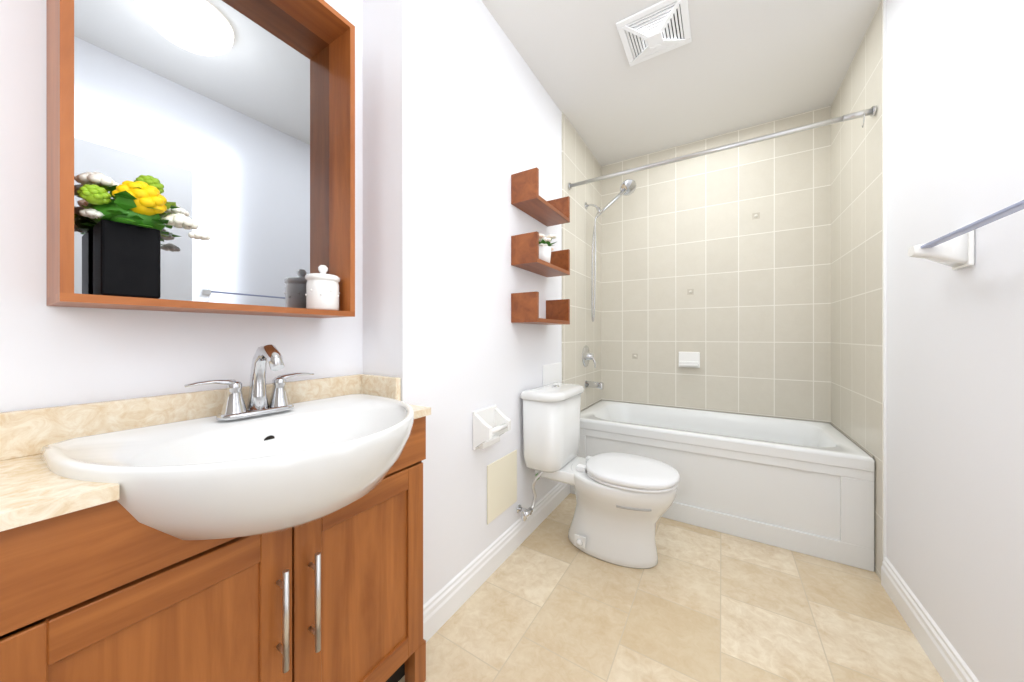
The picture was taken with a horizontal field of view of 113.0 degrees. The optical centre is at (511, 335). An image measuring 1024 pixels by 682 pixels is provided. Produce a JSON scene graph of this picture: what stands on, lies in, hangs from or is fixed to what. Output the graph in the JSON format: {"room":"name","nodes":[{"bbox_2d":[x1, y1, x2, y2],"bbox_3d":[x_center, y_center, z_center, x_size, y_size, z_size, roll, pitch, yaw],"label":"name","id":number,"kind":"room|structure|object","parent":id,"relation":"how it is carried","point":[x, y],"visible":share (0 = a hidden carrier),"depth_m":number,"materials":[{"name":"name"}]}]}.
{"room":"bathroom","nodes":[
{"label":"bathroom","id":0,"kind":"room"},
{"bbox_2d":[0,0,362,411],"bbox_3d":[-1.020,-0.200,0.585,0.100,2.580,1.624,0,0,32],"label":"wall","id":1,"kind":"structure","parent":0,"point":[52,356],"depth_m":0.70,"materials":[{"name":"white paint"}]},
{"bbox_2d":[46,0,354,317],"bbox_3d":[-0.680,-0.500,0.840,0.206,0.884,0.542,0,0,32],"label":"mirror","id":2,"kind":"object","parent":1,"relation":"attached to","point":[200,156],"visible":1,"depth_m":0.81,"materials":[{"name":"brown wood"}]},
{"bbox_2d":[73,171,210,300],"bbox_3d":[-0.735,-0.205,0.686,0.138,0.261,0.183,0,0,32],"label":"vase","id":3,"kind":"object","parent":2,"relation":"on","point":[137,236],"depth_m":0.66,"materials":[{"name":"black ceramic"}]},
{"bbox_2d":[305,265,339,311],"bbox_3d":[-0.559,-0.141,1.004,0.092,0.134,0.090,0,0,32],"label":"jar","id":4,"kind":"object","parent":2,"relation":"on","point":[322,282],"depth_m":0.97,"materials":[{"name":"white ceramic"}]},
{"bbox_2d":[363,0,561,604],"bbox_3d":[0.067,-0.200,2.212,0.406,2.580,2.286,0,0,32],"label":"wall","id":5,"kind":"structure","parent":0,"point":[462,118],"depth_m":1.35,"materials":[{"name":"white paint"}]},
{"bbox_2d":[473,405,510,449],"bbox_3d":[-0.087,0.407,1.500,0.089,0.165,0.170,0,0,32],"label":"holder","id":6,"kind":"object","parent":5,"relation":"attached to","point":[491,425],"visible":1,"depth_m":1.49,"materials":[{"name":"white ceramic"}]},
{"bbox_2d":[423,482,569,641],"bbox_3d":[0.019,1.028,1.743,0.016,0.125,1.438,0,0,32],"label":"baseboard","id":7,"kind":"structure","parent":5,"relation":"attached to","point":[444,604],"depth_m":1.50,"materials":[{"name":"white paint"}]},
{"bbox_2d":[487,450,516,524],"bbox_3d":[-0.044,0.724,1.649,0.006,0.268,0.260,0,0,32],"label":"access panel","id":8,"kind":"object","parent":5,"relation":"attached to","point":[501,485],"visible":1,"depth_m":1.63,"materials":[{"name":"beige plastic"}]},
{"bbox_2d":[511,167,569,324],"bbox_3d":[0.170,-0.441,1.858,0.152,0.749,0.420,0,0,32],"label":"wall shelves","id":9,"kind":"object","parent":5,"relation":"attached to","point":[531,252],"visible":1,"depth_m":1.72,"materials":[{"name":"brown wood"}]},
{"bbox_2d":[562,112,600,409],"bbox_3d":[0.561,-0.448,2.627,0.009,2.084,0.860,0,0,32],"label":"tile","id":10,"kind":"structure","parent":5,"relation":"attached to","point":[581,330],"depth_m":2.54,"materials":[{"name":"beige tile"}]},
{"bbox_2d":[582,179,635,389],"bbox_3d":[0.734,-0.373,2.556,0.361,1.563,0.191,0,0,32],"label":"shower","id":11,"kind":"object","parent":10,"relation":"attached to","point":[627,187],"depth_m":2.60,"materials":[{"name":"silver metal"}]},
{"bbox_2d":[568,105,876,188],"bbox_3d":[1.033,-1.014,1.954,1.500,0.085,0.042,0,0,32],"label":"rod","id":12,"kind":"object","parent":10,"relation":"attached to","point":[871,111],"visible":1,"depth_m":1.81,"materials":[{"name":"silver metal"}]},
{"bbox_2d":[399,493,943,681],"bbox_3d":[0.362,1.140,1.075,1.937,0.100,3.910,0,0,32],"label":"floor","id":13,"kind":"structure","parent":0,"point":[547,601],"depth_m":1.30,"materials":[{"name":"tile"}]},
{"bbox_2d":[0,393,430,681],"bbox_3d":[-0.793,0.658,0.504,0.363,0.865,1.516,0,0,32],"label":"bathroom vanity","id":14,"kind":"object","parent":13,"relation":"on","point":[258,529],"depth_m":0.62,"materials":[{"name":"brown wood"}]},
{"bbox_2d":[0,374,367,452],"bbox_3d":[-0.799,0.194,0.508,0.348,0.107,1.516,0,0,32],"label":"backsplash","id":15,"kind":"structure","parent":14,"relation":"on","point":[30,428],"depth_m":0.77,"materials":[{"name":"beige stone"}]},
{"bbox_2d":[40,393,414,540],"bbox_3d":[-0.509,0.301,0.796,0.497,0.197,0.670,0,0,32],"label":"basin","id":16,"kind":"object","parent":14,"relation":"in","point":[249,474],"depth_m":0.62,"materials":[{"name":"white ceramic"}]},
{"bbox_2d":[184,345,314,420],"bbox_3d":[-0.634,0.114,0.873,0.150,0.182,0.286,0,0,32],"label":"faucet","id":17,"kind":"object","parent":16,"relation":"on","point":[234,408],"depth_m":0.88,"materials":[{"name":"silver metal"}]},
{"bbox_2d":[517,382,678,568],"bbox_3d":[0.444,0.683,1.741,0.742,0.814,0.482,0,0,32],"label":"toilet","id":18,"kind":"object","parent":13,"relation":"on","point":[624,501],"visible":1,"depth_m":1.68,"materials":[{"name":"white ceramic"}]},
{"bbox_2d":[570,399,874,571],"bbox_3d":[1.227,0.825,2.269,1.500,0.530,0.750,0,0,32],"label":"bathtub","id":19,"kind":"object","parent":13,"relation":"on","point":[801,486],"visible":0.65,"depth_m":1.84,"materials":[{"name":"white ceramic"}]},
{"bbox_2d":[481,0,880,165],"bbox_3d":[0.362,-1.540,1.075,1.937,0.100,3.910,0,0,32],"label":"ceiling","id":20,"kind":"structure","parent":0,"point":[733,65],"depth_m":1.87,"materials":[{"name":"white paint"}]},
{"bbox_2d":[616,0,691,66],"bbox_3d":[0.699,-1.467,1.661,0.300,0.044,0.300,0,0,32],"label":"ceiling vent","id":21,"kind":"object","parent":20,"relation":"in","point":[657,29],"visible":1,"depth_m":1.63,"materials":[{"name":"white paint"}]},
{"bbox_2d":[886,0,1023,681],"bbox_3d":[1.144,-0.200,0.592,0.100,2.580,3.910,0,0,32],"label":"wall","id":22,"kind":"structure","parent":0,"point":[954,347],"depth_m":1.03,"materials":[{"name":"white paint"}]},
{"bbox_2d":[831,0,885,579],"bbox_3d":[1.851,-0.200,1.841,0.009,2.580,0.842,0,0,32],"label":"tile","id":23,"kind":"structure","parent":22,"relation":"attached to","point":[858,283],"depth_m":1.71,"materials":[{"name":"beige tile"}]},
{"bbox_2d":[881,557,978,681],"bbox_3d":[1.281,1.028,0.924,0.016,0.125,1.318,0,0,32],"label":"baseboard","id":24,"kind":"structure","parent":22,"relation":"attached to","point":[946,659],"depth_m":1.17,"materials":[{"name":"white paint"}]},
{"bbox_2d":[908,200,1023,269],"bbox_3d":[1.083,-0.260,0.695,0.109,0.120,0.870,0,0,32],"label":"towel rail","id":25,"kind":"object","parent":22,"relation":"attached to","point":[954,250],"visible":0.98,"depth_m":0.98,"materials":[{"name":"white ceramic"}]},
{"bbox_3d":[1.456,-0.200,2.639,1.720,2.580,0.100,0,0,32],"label":"wall","id":26,"kind":"structure","parent":0,"visible":0},
{"bbox_2d":[601,105,830,423],"bbox_3d":[1.427,-0.448,2.592,1.502,2.084,0.009,0,0,32],"label":"tile","id":27,"kind":"structure","parent":26,"relation":"attached to","point":[749,320],"depth_m":2.50,"materials":[{"name":"beige tile"}]},
{"bbox_2d":[632,354,637,358],"bbox_3d":[1.027,0.172,2.833,0.044,0.044,0.002,0,0,32],"label":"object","id":28,"kind":"structure","parent":27,"relation":"attached to","point":[634,356],"depth_m":2.83,"materials":[{"name":"beige ceramic"}]},
{"bbox_2d":[679,352,699,367],"bbox_3d":[1.355,0.185,2.599,0.146,0.120,0.055,0,0,32],"label":"soap dish","id":29,"kind":"object","parent":27,"relation":"attached to","point":[690,359],"visible":1,"depth_m":2.60,"materials":[{"name":"white ceramic"}]},
{"bbox_2d":[687,289,693,294],"bbox_3d":[1.377,-0.338,2.617,0.044,0.044,0.002,0,0,32],"label":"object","id":30,"kind":"structure","parent":27,"relation":"attached to","point":[691,291],"depth_m":2.62,"materials":[{"name":"beige ceramic"}]},
{"bbox_2d":[752,212,759,219],"bbox_3d":[1.727,-0.848,2.401,0.044,0.044,0.002,0,0,32],"label":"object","id":31,"kind":"structure","parent":27,"relation":"attached to","point":[754,215],"depth_m":2.40,"materials":[{"name":"beige ceramic"}]}
]}

